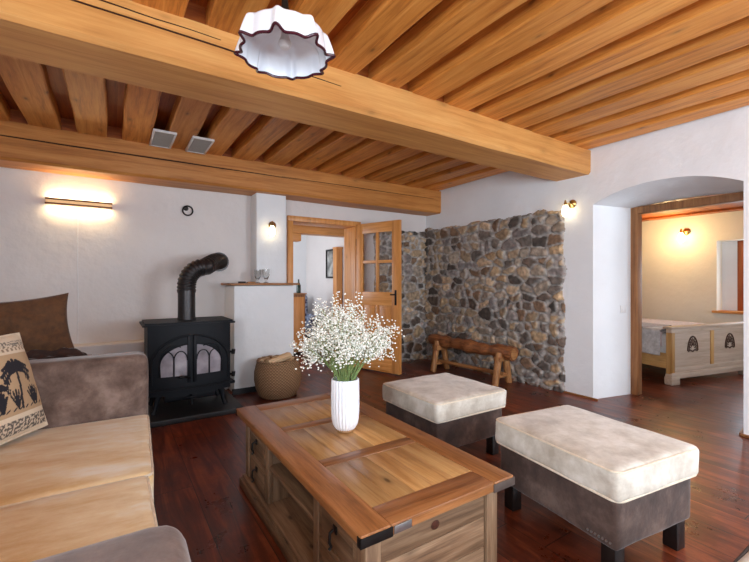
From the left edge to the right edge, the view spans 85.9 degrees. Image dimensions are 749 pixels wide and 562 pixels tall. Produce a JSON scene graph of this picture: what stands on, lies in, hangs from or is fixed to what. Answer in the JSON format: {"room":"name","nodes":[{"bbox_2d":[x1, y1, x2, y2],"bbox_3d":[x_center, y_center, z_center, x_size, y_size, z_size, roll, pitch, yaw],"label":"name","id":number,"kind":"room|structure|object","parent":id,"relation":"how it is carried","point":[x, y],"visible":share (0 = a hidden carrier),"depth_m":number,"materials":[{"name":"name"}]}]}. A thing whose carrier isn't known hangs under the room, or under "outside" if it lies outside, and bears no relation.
{"room":"traditional dwelling","nodes":[
{"label":"traditional dwelling","id":0,"kind":"room"},
{"bbox_2d":[0,167,425,343],"bbox_3d":[-1.581,-0.145,5.117,6.740,2.790,0.300,0,0,-33],"label":"wall","id":1,"kind":"structure","parent":0,"point":[132,254],"depth_m":4.23,"materials":[{"name":"white paint"}]},
{"bbox_2d":[0,92,10,120],"bbox_3d":[-1.598,-1.444,0.869,0.258,0.132,6.800,0,0,-33],"label":"ceiling beam","id":2,"kind":"structure","parent":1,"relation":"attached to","point":[4,107],"depth_m":3.34,"materials":[{"name":"brown wood"}]},
{"bbox_2d":[0,54,60,129],"bbox_3d":[-1.299,-1.444,1.063,0.253,0.132,6.800,0,0,-33],"label":"ceiling beam","id":3,"kind":"structure","parent":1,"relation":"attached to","point":[27,82],"depth_m":2.92,"materials":[{"name":"brown wood"}]},
{"bbox_2d":[45,197,111,280],"bbox_3d":[-2.933,-0.090,4.005,0.540,1.420,0.085,0,0,-33],"label":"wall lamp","id":4,"kind":"object","parent":1,"relation":"attached to","point":[48,200],"visible":1,"depth_m":3.99,"materials":[{"name":"brown wood"}]},
{"bbox_2d":[45,199,111,206],"bbox_3d":[-2.927,-0.770,3.995,0.530,0.028,0.040,0,0,-33],"label":"diffuser","id":5,"kind":"object","parent":4,"relation":"attached to","point":[65,202],"depth_m":3.96,"materials":[{"name":"white plastic"}]},
{"bbox_2d":[62,69,107,136],"bbox_3d":[-1.004,-1.444,1.255,0.250,0.132,6.800,0,0,-33],"label":"ceiling beam","id":6,"kind":"structure","parent":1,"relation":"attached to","point":[87,94],"depth_m":3.10,"materials":[{"name":"brown wood"}]},
{"bbox_2d":[73,339,227,389],"bbox_3d":[-2.877,0.940,3.974,2.720,0.620,0.200,0,0,-33],"label":"wall ledge","id":7,"kind":"object","parent":1,"relation":"attached to","point":[131,345],"visible":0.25,"depth_m":4.04,"materials":[{"name":"white paint"}]},
{"bbox_2d":[122,0,188,143],"bbox_3d":[-0.712,-1.444,1.446,0.255,0.131,6.800,0,0,-33],"label":"ceiling beam","id":8,"kind":"structure","parent":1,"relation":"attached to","point":[140,109],"depth_m":3.16,"materials":[{"name":"brown wood"}]},
{"bbox_2d":[149,128,176,148],"bbox_3d":[-2.045,-1.367,3.878,0.196,0.022,0.480,0,0,-33],"label":"air vent","id":9,"kind":"object","parent":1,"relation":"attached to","point":[159,138],"visible":1,"depth_m":3.83,"materials":[{"name":"white plastic"}]},
{"bbox_2d":[151,132,174,147],"bbox_3d":[-2.045,-1.367,3.878,0.176,0.018,0.460,0,0,-33],"label":"grille","id":10,"kind":"object","parent":9,"relation":"attached to","point":[158,139],"depth_m":3.86,"materials":[{"name":"grey metal"}]},
{"bbox_2d":[182,205,192,215],"bbox_3d":[-2.120,-0.797,4.561,0.120,0.120,0.040,0,0,-33],"label":"ring","id":11,"kind":"object","parent":1,"relation":"attached to","point":[185,208],"visible":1,"depth_m":4.55,"materials":[{"name":"black metal"}]},
{"bbox_2d":[185,136,214,153],"bbox_3d":[-1.768,-1.367,4.058,0.196,0.022,0.480,0,0,-33],"label":"air vent","id":12,"kind":"object","parent":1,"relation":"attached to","point":[201,145],"visible":1,"depth_m":4.02,"materials":[{"name":"white plastic"}]},
{"bbox_2d":[188,139,211,152],"bbox_3d":[-1.768,-1.367,4.058,0.176,0.018,0.460,0,0,-33],"label":"grille","id":13,"kind":"object","parent":12,"relation":"attached to","point":[195,145],"depth_m":4.03,"materials":[{"name":"grey metal"}]},
{"bbox_2d":[165,0,269,149],"bbox_3d":[-0.413,-1.444,1.641,0.265,0.132,6.800,0,0,-33],"label":"ceiling beam","id":14,"kind":"structure","parent":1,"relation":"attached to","point":[187,117],"depth_m":3.08,"materials":[{"name":"brown wood"}]},
{"bbox_2d":[202,0,357,155],"bbox_3d":[-0.119,-1.444,1.832,0.255,0.132,6.800,0,0,-33],"label":"ceiling beam","id":15,"kind":"structure","parent":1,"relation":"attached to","point":[228,123],"depth_m":3.31,"materials":[{"name":"brown wood"}]},
{"bbox_2d":[287,215,360,366],"bbox_3d":[-0.745,0.200,5.629,1.100,2.100,0.335,0,0,-33],"label":"trim","id":16,"kind":"structure","parent":1,"relation":"attached to","point":[349,227],"depth_m":5.75,"materials":[{"name":"brown wood"}]},
{"bbox_2d":[232,0,441,160],"bbox_3d":[0.174,-1.444,2.024,0.251,0.132,6.800,0,0,-33],"label":"ceiling beam","id":17,"kind":"structure","parent":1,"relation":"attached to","point":[378,23],"depth_m":2.35,"materials":[{"name":"brown wood"}]},
{"bbox_2d":[356,220,401,374],"bbox_3d":[0.045,0.212,5.518,0.770,2.035,0.162,0,0,39],"label":"door","id":18,"kind":"structure","parent":1,"relation":"in","point":[388,305],"depth_m":5.43,"materials":[{"name":"brown wood"}]},
{"bbox_2d":[263,0,526,165],"bbox_3d":[0.471,-1.444,2.217,0.253,0.131,6.800,0,0,-33],"label":"ceiling beam","id":19,"kind":"structure","parent":1,"relation":"attached to","point":[450,23],"depth_m":2.41,"materials":[{"name":"brown wood"}]},
{"bbox_2d":[292,0,612,169],"bbox_3d":[0.764,-1.444,2.408,0.254,0.131,6.800,0,0,-33],"label":"ceiling beam","id":20,"kind":"structure","parent":1,"relation":"attached to","point":[531,22],"depth_m":2.45,"materials":[{"name":"brown wood"}]},
{"bbox_2d":[317,0,697,173],"bbox_3d":[1.059,-1.444,2.600,0.256,0.132,6.800,0,0,-33],"label":"ceiling beam","id":21,"kind":"structure","parent":1,"relation":"attached to","point":[616,19],"depth_m":2.48,"materials":[{"name":"brown wood"}]},
{"bbox_2d":[342,0,748,177],"bbox_3d":[1.357,-1.444,2.794,0.254,0.133,6.800,0,0,-33],"label":"ceiling beam","id":22,"kind":"structure","parent":1,"relation":"attached to","point":[701,17],"depth_m":2.52,"materials":[{"name":"brown wood"}]},
{"bbox_2d":[365,16,748,181],"bbox_3d":[1.651,-1.444,2.986,0.251,0.132,6.800,0,0,-33],"label":"ceiling beam","id":23,"kind":"structure","parent":1,"relation":"attached to","point":[734,35],"depth_m":2.79,"materials":[{"name":"brown wood"}]},
{"bbox_2d":[386,45,748,184],"bbox_3d":[1.943,-1.444,3.177,0.250,0.131,6.800,0,0,-33],"label":"ceiling beam","id":24,"kind":"structure","parent":1,"relation":"attached to","point":[737,60],"depth_m":3.06,"materials":[{"name":"brown wood"}]},
{"bbox_2d":[406,69,748,187],"bbox_3d":[2.239,-1.444,3.369,0.256,0.132,6.800,0,0,-33],"label":"ceiling beam","id":25,"kind":"structure","parent":1,"relation":"attached to","point":[739,81],"depth_m":3.33,"materials":[{"name":"brown wood"}]},
{"bbox_2d":[424,89,748,190],"bbox_3d":[2.535,-1.444,3.563,0.249,0.133,6.800,0,0,-33],"label":"ceiling beam","id":26,"kind":"structure","parent":1,"relation":"attached to","point":[739,99],"depth_m":3.61,"materials":[{"name":"brown wood"}]},
{"bbox_2d":[0,0,442,149],"bbox_3d":[0.410,-1.520,2.177,6.864,0.030,7.400,0,0,-33],"label":"ceiling","id":27,"kind":"structure","parent":0,"point":[115,90],"depth_m":3.30,"materials":[{"name":"orange wood"}]},
{"bbox_2d":[225,285,293,390],"bbox_3d":[-1.376,0.650,4.803,0.700,1.200,0.450,0,0,-33],"label":"wall","id":28,"kind":"structure","parent":0,"point":[263,315],"depth_m":4.57,"materials":[{"name":"white paint"}]},
{"bbox_2d":[232,386,256,394],"bbox_3d":[-1.254,1.220,4.611,0.735,0.060,0.025,0,0,-33],"label":"baseboard","id":29,"kind":"structure","parent":28,"relation":"attached to","point":[247,389],"depth_m":4.46,"materials":[{"name":"black stone"}]},
{"bbox_2d":[221,283,298,284],"bbox_3d":[-1.357,0.036,4.774,0.790,0.024,0.500,0,0,-33],"label":"board","id":30,"kind":"object","parent":28,"relation":"on","point":[221,283],"visible":0.96,"depth_m":4.55,"materials":[{"name":"brown wood"}]},
{"bbox_2d":[254,269,260,282],"bbox_3d":[-1.367,-0.055,4.707,0.080,0.157,0.080,0,0,-33],"label":"drinking glass","id":31,"kind":"object","parent":30,"relation":"on","point":[257,272],"visible":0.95,"depth_m":4.68,"materials":[{"name":"clear glass"}]},
{"bbox_2d":[262,269,269,282],"bbox_3d":[-1.276,-0.059,4.731,0.084,0.165,0.084,0,0,-33],"label":"drinking glass","id":32,"kind":"object","parent":30,"relation":"on","point":[266,272],"visible":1,"depth_m":4.70,"materials":[{"name":"clear glass"}]},
{"bbox_2d":[251,193,285,282],"bbox_3d":[-1.312,-0.745,4.970,0.370,1.590,0.240,0,0,-33],"label":"wall column","id":33,"kind":"structure","parent":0,"point":[267,252],"depth_m":4.87,"materials":[{"name":"white paint"}]},
{"bbox_2d":[269,221,275,236],"bbox_3d":[-1.219,-0.624,4.812,0.090,0.193,0.141,0,0,-20],"label":"wall sconce","id":34,"kind":"object","parent":33,"relation":"attached to","point":[272,225],"visible":1,"depth_m":4.76,"materials":[{"name":"gold metal"}]},
{"bbox_2d":[233,0,335,80],"bbox_3d":[-0.352,-1.170,1.580,0.383,0.590,0.383,0,0,-33],"label":"pendant lamp","id":35,"kind":"object","parent":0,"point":[280,42],"visible":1,"depth_m":1.61,"materials":[{"name":"white glass"}]},
{"bbox_2d":[293,235,305,292],"bbox_3d":[-2.362,-0.050,7.652,2.800,2.600,0.200,0,0,-33],"label":"wall","id":36,"kind":"structure","parent":0,"point":[299,248],"depth_m":8.10,"materials":[{"name":"white paint"}]},
{"bbox_2d":[306,235,343,340],"bbox_3d":[-0.674,-0.050,7.260,0.200,2.600,2.300,0,0,-33],"label":"wall","id":37,"kind":"structure","parent":0,"point":[318,285],"depth_m":7.65,"materials":[{"name":"white paint"}]},
{"bbox_2d":[326,249,332,277],"bbox_3d":[-0.772,-0.310,7.196,0.030,0.520,0.400,0,0,-33],"label":"framed picture","id":38,"kind":"object","parent":37,"relation":"attached to","point":[329,253],"visible":0.56,"depth_m":7.26,"materials":[{"name":"black metal"}]},
{"bbox_2d":[373,230,426,361],"bbox_3d":[0.400,0.204,6.205,1.054,2.092,0.081,0,0,-33],"label":"stone wall","id":39,"kind":"structure","parent":0,"point":[414,343],"depth_m":6.31,"materials":[{"name":"grey stone"}]},
{"bbox_2d":[150,345,748,561],"bbox_3d":[1.028,1.300,4.191,10.100,0.100,10.100,0,0,-33],"label":"floor","id":40,"kind":"structure","parent":0,"point":[199,465],"depth_m":2.61,"materials":[{"name":"brown wood"}]},
{"bbox_2d":[0,352,190,561],"bbox_3d":[-1.353,0.780,1.303,1.219,0.940,2.343,0,0,-33],"label":"sofa","id":41,"kind":"object","parent":40,"relation":"on","point":[79,486],"visible":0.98,"depth_m":1.64,"materials":[{"name":"beige fabric"}]},
{"bbox_2d":[0,332,47,444],"bbox_3d":[-1.791,0.516,1.859,0.224,0.491,0.514,0,0,0],"label":"patterned pillow","id":42,"kind":"object","parent":41,"relation":"on","point":[21,409],"visible":1,"depth_m":1.94,"materials":[{"name":"beige fabric"}]},
{"bbox_2d":[0,415,153,505],"bbox_3d":[-1.554,0.864,1.787,0.986,0.175,0.886,0,0,-30],"label":"seat cushion","id":43,"kind":"object","parent":41,"relation":"on","point":[78,453],"depth_m":1.78,"materials":[{"name":"beige fabric"}]},
{"bbox_2d":[0,476,154,561],"bbox_3d":[-1.065,0.864,0.965,0.987,0.177,1.025,0,0,-33],"label":"seat cushion","id":44,"kind":"object","parent":41,"relation":"on","point":[38,527],"depth_m":1.33,"materials":[{"name":"beige fabric"}]},
{"bbox_2d":[148,389,242,427],"bbox_3d":[-1.902,1.225,3.935,0.990,0.050,0.890,0,0,-33],"label":"hearth slab","id":45,"kind":"object","parent":40,"relation":"on","point":[175,412],"visible":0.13,"depth_m":3.75,"materials":[{"name":"black stone"}]},
{"bbox_2d":[139,252,235,414],"bbox_3d":[-1.864,0.435,4.129,0.947,1.547,1.033,0,0,-33],"label":"wood stove","id":46,"kind":"object","parent":45,"relation":"on","point":[188,355],"visible":1,"depth_m":3.75,"materials":[{"name":"black metal"}]},
{"bbox_2d":[254,355,300,399],"bbox_3d":[-1.058,1.048,4.407,0.504,0.402,0.504,0,0,-33],"label":"wicker basket","id":47,"kind":"object","parent":40,"relation":"on","point":[278,380],"visible":0.82,"depth_m":4.20,"materials":[{"name":"brown wicker"}]},
{"bbox_2d":[259,357,269,361],"bbox_3d":[-1.198,0.881,4.396,0.068,0.089,0.204,0,0,5],"label":"log","id":48,"kind":"object","parent":47,"relation":"in","point":[265,358],"visible":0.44,"depth_m":4.35,"materials":[{"name":"brown wood"}]},
{"bbox_2d":[265,352,291,363],"bbox_3d":[-1.028,0.847,4.327,0.094,0.118,0.308,0,0,37],"label":"log","id":49,"kind":"object","parent":47,"relation":"in","point":[283,357],"visible":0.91,"depth_m":4.32,"materials":[{"name":"beige wood"}]},
{"bbox_2d":[294,293,306,354],"bbox_3d":[-1.380,0.728,6.860,0.340,1.045,0.340,0,0,-33],"label":"base cabinet","id":50,"kind":"object","parent":40,"relation":"on","point":[299,298],"visible":0.35,"depth_m":6.75,"materials":[{"name":"brown wood"}]},
{"bbox_2d":[296,279,300,292],"bbox_3d":[-1.294,0.086,6.856,0.076,0.235,0.076,0,0,-33],"label":"bottle","id":51,"kind":"object","parent":50,"relation":"on","point":[298,287],"visible":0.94,"depth_m":6.82,"materials":[{"name":"green glass"}]},
{"bbox_2d":[305,295,316,342],"bbox_3d":[-1.522,0.752,7.445,0.802,0.996,0.683,0,0,-18],"label":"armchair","id":52,"kind":"object","parent":40,"relation":"on","point":[307,316],"visible":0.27,"depth_m":7.41,"materials":[{"name":"blue fabric"}]},
{"bbox_2d":[333,247,342,344],"bbox_3d":[-0.632,0.335,6.894,0.124,1.830,0.150,0,0,-33],"label":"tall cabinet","id":53,"kind":"object","parent":40,"relation":"on","point":[337,251],"visible":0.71,"depth_m":6.84,"materials":[{"name":"brown wood"}]},
{"bbox_2d":[235,392,514,561],"bbox_3d":[-0.144,1.015,2.042,0.726,0.470,1.487,0,0,-33],"label":"coffee table","id":54,"kind":"object","parent":40,"relation":"on","point":[385,489],"visible":0.94,"depth_m":1.64,"materials":[{"name":"brown wood"}]},
{"bbox_2d":[269,462,312,520],"bbox_3d":[-0.144,0.984,2.043,0.606,0.022,0.588,0,0,-33],"label":"shelf","id":55,"kind":"object","parent":54,"relation":"attached to","point":[299,493],"depth_m":1.90,"materials":[{"name":"brown wood"}]},
{"bbox_2d":[331,377,358,432],"bbox_3d":[-0.153,0.644,2.103,0.148,0.270,0.148,0,0,-18],"label":"ribbed vase","id":56,"kind":"object","parent":54,"relation":"on","point":[344,395],"visible":0.85,"depth_m":2.04,"materials":[{"name":"white ceramic"}]},
{"bbox_2d":[289,291,404,381],"bbox_3d":[-0.141,0.367,2.096,0.584,0.624,0.577,0,0,23],"label":"flower bouquet","id":57,"kind":"object","parent":56,"relation":"in","point":[349,342],"visible":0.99,"depth_m":2.01,"materials":[{"name":"white plant"}]},
{"bbox_2d":[382,373,506,454],"bbox_3d":[0.504,1.006,2.997,0.678,0.487,0.658,0,0,-32],"label":"ottoman","id":58,"kind":"object","parent":40,"relation":"on","point":[456,410],"visible":0.86,"depth_m":2.79,"materials":[{"name":"beige fabric"}]},
{"bbox_2d":[382,373,506,423],"bbox_3d":[0.504,0.846,2.997,0.677,0.167,0.657,0,0,-32],"label":"cushion","id":59,"kind":"object","parent":58,"relation":"on","point":[442,398],"depth_m":2.80,"materials":[{"name":"beige fabric"}]},
{"bbox_2d":[428,334,517,386],"bbox_3d":[1.230,1.005,5.272,0.364,0.506,1.355,0,0,-39],"label":"bench","id":60,"kind":"object","parent":40,"relation":"on","point":[501,353],"visible":0.99,"depth_m":5.11,"materials":[{"name":"brown wood"}]},
{"bbox_2d":[495,405,698,561],"bbox_3d":[1.089,0.999,2.058,0.602,0.501,0.728,0,0,-26],"label":"ottoman","id":61,"kind":"object","parent":40,"relation":"on","point":[621,484],"visible":0.99,"depth_m":1.83,"materials":[{"name":"beige fabric"}]},
{"bbox_2d":[495,405,698,501],"bbox_3d":[1.089,0.833,2.058,0.602,0.168,0.727,0,0,-26],"label":"cushion","id":62,"kind":"object","parent":61,"relation":"on","point":[605,459],"depth_m":1.85,"materials":[{"name":"beige fabric"}]},
{"bbox_2d":[642,322,743,385],"bbox_3d":[3.917,0.775,6.045,1.610,0.950,2.085,0,0,-21],"label":"bed","id":63,"kind":"object","parent":40,"relation":"on","point":[686,351],"visible":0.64,"depth_m":5.03,"materials":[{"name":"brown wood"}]},
{"bbox_2d":[642,318,703,345],"bbox_3d":[3.894,0.708,6.027,1.531,0.193,1.802,0,0,-21],"label":"bedspread","id":64,"kind":"object","parent":63,"relation":"on","point":[657,321],"visible":0.16,"depth_m":5.95,"materials":[{"name":"beige fabric"}]},
{"bbox_2d":[642,326,665,354],"bbox_3d":[3.684,0.749,5.115,0.519,0.324,0.231,0,0,-21],"label":"blanket","id":65,"kind":"object","parent":64,"relation":"on","point":[650,336],"visible":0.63,"depth_m":5.02,"materials":[{"name":"grey fabric"}]},
{"bbox_2d":[642,322,671,327],"bbox_3d":[3.560,0.762,5.556,0.634,0.350,0.640,0,0,-21],"label":"blanket","id":66,"kind":"object","parent":64,"relation":"on","point":[644,324],"visible":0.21,"depth_m":5.37,"materials":[{"name":"beige fabric"}]},
{"bbox_2d":[733,545,748,561],"bbox_3d":[1.348,1.006,0.970,0.647,0.489,0.645,0,0,-33],"label":"ottoman","id":67,"kind":"object","parent":40,"relation":"on","point":[744,556],"visible":1,"depth_m":1.14,"materials":[{"name":"beige fabric"}]},
{"bbox_2d":[737,551,748,561],"bbox_3d":[1.348,0.830,0.970,0.645,0.138,0.644,0,0,-33],"label":"cushion","id":68,"kind":"object","parent":67,"relation":"on","point":[744,556],"depth_m":1.13,"materials":[{"name":"beige fabric"}]},
{"bbox_3d":[-2.175,0.885,2.485,0.690,0.730,0.440,0,0,-33],"label":"side table","id":69,"kind":"object","parent":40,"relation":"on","visible":0},
{"bbox_2d":[26,348,86,359],"bbox_3d":[-2.152,0.467,2.441,0.687,0.101,0.300,0,0,-33],"label":"throw blanket","id":70,"kind":"object","parent":69,"relation":"on","point":[35,354],"visible":0.23,"depth_m":2.49,"materials":[{"name":"brown fabric"}]},
{"bbox_2d":[0,293,73,351],"bbox_3d":[-2.169,0.295,2.457,0.555,0.437,0.178,0,0,-39],"label":"pillow","id":71,"kind":"object","parent":70,"relation":"on","point":[41,323],"visible":0.8,"depth_m":2.47,"materials":[{"name":"fabric"}]},
{"bbox_2d":[424,209,566,392],"bbox_3d":[1.481,0.181,5.472,0.083,2.138,2.450,0,0,-33],"label":"stone wall","id":72,"kind":"structure","parent":0,"point":[494,281],"depth_m":5.17,"materials":[{"name":"grey stone"}]},
{"bbox_2d":[426,105,748,434],"bbox_3d":[2.934,-0.145,3.822,0.590,2.790,6.800,0,0,-33],"label":"wall","id":73,"kind":"structure","parent":0,"point":[709,155],"depth_m":4.28,"materials":[{"name":"white paint"}]},
{"bbox_2d":[562,200,576,216],"bbox_3d":[2.128,-0.798,4.411,0.141,0.193,0.089,0,0,-19],"label":"wall sconce","id":74,"kind":"object","parent":73,"relation":"attached to","point":[572,203],"visible":1,"depth_m":4.40,"materials":[{"name":"gold metal"}]},
{"bbox_2d":[427,358,748,436],"bbox_3d":[2.680,1.239,3.657,0.015,0.022,6.800,0,0,-33],"label":"baseboard","id":75,"kind":"structure","parent":73,"relation":"attached to","point":[571,393],"depth_m":4.36,"materials":[{"name":"brown wood"}]},
{"bbox_2d":[620,305,625,312],"bbox_3d":[2.723,0.306,4.396,0.084,0.084,0.015,0,0,-21],"label":"light switch","id":76,"kind":"object","parent":73,"relation":"attached to","point":[622,307],"visible":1,"depth_m":4.38,"materials":[{"name":"white plastic"}]},
{"bbox_2d":[631,192,743,394],"bbox_3d":[3.154,0.219,4.038,0.105,2.062,1.040,0,0,-33],"label":"trim","id":77,"kind":"structure","parent":73,"relation":"attached to","point":[636,212],"depth_m":4.39,"materials":[{"name":"brown wood"}]},
{"bbox_2d":[739,427,748,438],"bbox_3d":[3.170,1.241,3.407,0.659,0.018,0.085,0,0,-44],"label":"baseboard","id":78,"kind":"structure","parent":73,"relation":"attached to","point":[742,429],"depth_m":3.27,"materials":[{"name":"brown wood"}]},
{"bbox_2d":[642,210,743,323],"bbox_3d":[5.444,0.050,6.115,0.400,2.400,5.100,0,0,-33],"label":"wall","id":79,"kind":"structure","parent":0,"point":[682,281],"depth_m":6.44,"materials":[{"name":"paint"}]},
{"bbox_2d":[678,228,690,241],"bbox_3d":[4.926,-0.728,6.406,0.170,0.232,0.107,0,0,-19],"label":"wall sconce","id":80,"kind":"object","parent":79,"relation":"attached to","point":[686,231],"visible":1,"depth_m":6.39,"materials":[{"name":"gold metal"}]},
{"bbox_2d":[712,310,743,313],"bbox_3d":[5.554,0.468,5.763,0.280,0.035,1.070,0,0,-33],"label":"trim","id":81,"kind":"structure","parent":79,"relation":"attached to","point":[713,311],"depth_m":5.98,"materials":[{"name":"brown wood"}]},
{"bbox_2d":[722,241,736,310],"bbox_3d":[5.518,-0.080,6.212,0.170,1.060,0.180,0,0,-33],"label":"trim","id":82,"kind":"structure","parent":79,"relation":"attached to","point":[729,248],"depth_m":6.17,"materials":[{"name":"white paint"}]},
{"bbox_2d":[737,240,743,310],"bbox_3d":[5.736,-0.080,5.768,0.050,1.060,0.800,0,0,-33],"label":"window","id":83,"kind":"structure","parent":79,"relation":"in","point":[740,244],"depth_m":6.06,"materials":[{"name":"red wood"}]},
{"bbox_2d":[642,193,743,221],"bbox_3d":[4.273,-1.035,5.293,3.260,0.070,5.400,0,0,-33],"label":"ceiling","id":84,"kind":"structure","parent":0,"point":[738,206],"depth_m":5.87,"materials":[{"name":"orange wood"}]},
{"bbox_3d":[-2.768,-0.050,5.895,0.200,2.600,2.300,0,0,-33],"label":"wall","id":85,"kind":"structure","parent":0,"visible":0},
{"bbox_2d":[293,225,343,241],"bbox_3d":[-1.452,-0.745,6.156,2.290,0.250,0.200,0,0,-33],"label":"trim","id":86,"kind":"structure","parent":85,"relation":"attached to","point":[298,230],"depth_m":6.39,"materials":[{"name":"brown wood"}]},
{"bbox_3d":[-2.340,-0.145,0.385,0.300,2.790,6.800,0,0,-33],"label":"wall","id":87,"kind":"structure","parent":0,"visible":0},
{"bbox_2d":[10,109,423,188],"bbox_3d":[-1.525,-1.446,4.766,5.850,0.121,0.290,0,0,-33],"label":"trim","id":88,"kind":"structure","parent":87,"relation":"attached to","point":[16,115],"depth_m":3.90,"materials":[{"name":"orange wood"}]},
{"bbox_2d":[0,120,440,215],"bbox_3d":[-1.517,-1.213,4.753,5.850,0.343,0.355,0,0,-33],"label":"ceiling beam","id":89,"kind":"structure","parent":87,"relation":"attached to","point":[23,146],"depth_m":4.28,"materials":[{"name":"orange wood"}]},
{"bbox_2d":[0,0,590,180],"bbox_3d":[-0.267,-1.258,2.837,5.850,0.253,0.420,0,0,-33],"label":"ceiling beam","id":90,"kind":"structure","parent":87,"relation":"attached to","point":[125,41],"depth_m":2.38,"materials":[{"name":"brown wood"}]},
{"bbox_2d":[184,2,570,143],"bbox_3d":[-0.272,-1.446,2.843,5.850,0.121,0.340,0,0,-33],"label":"trim","id":91,"kind":"structure","parent":87,"relation":"attached to","point":[195,12],"depth_m":2.20,"materials":[{"name":"orange wood"}]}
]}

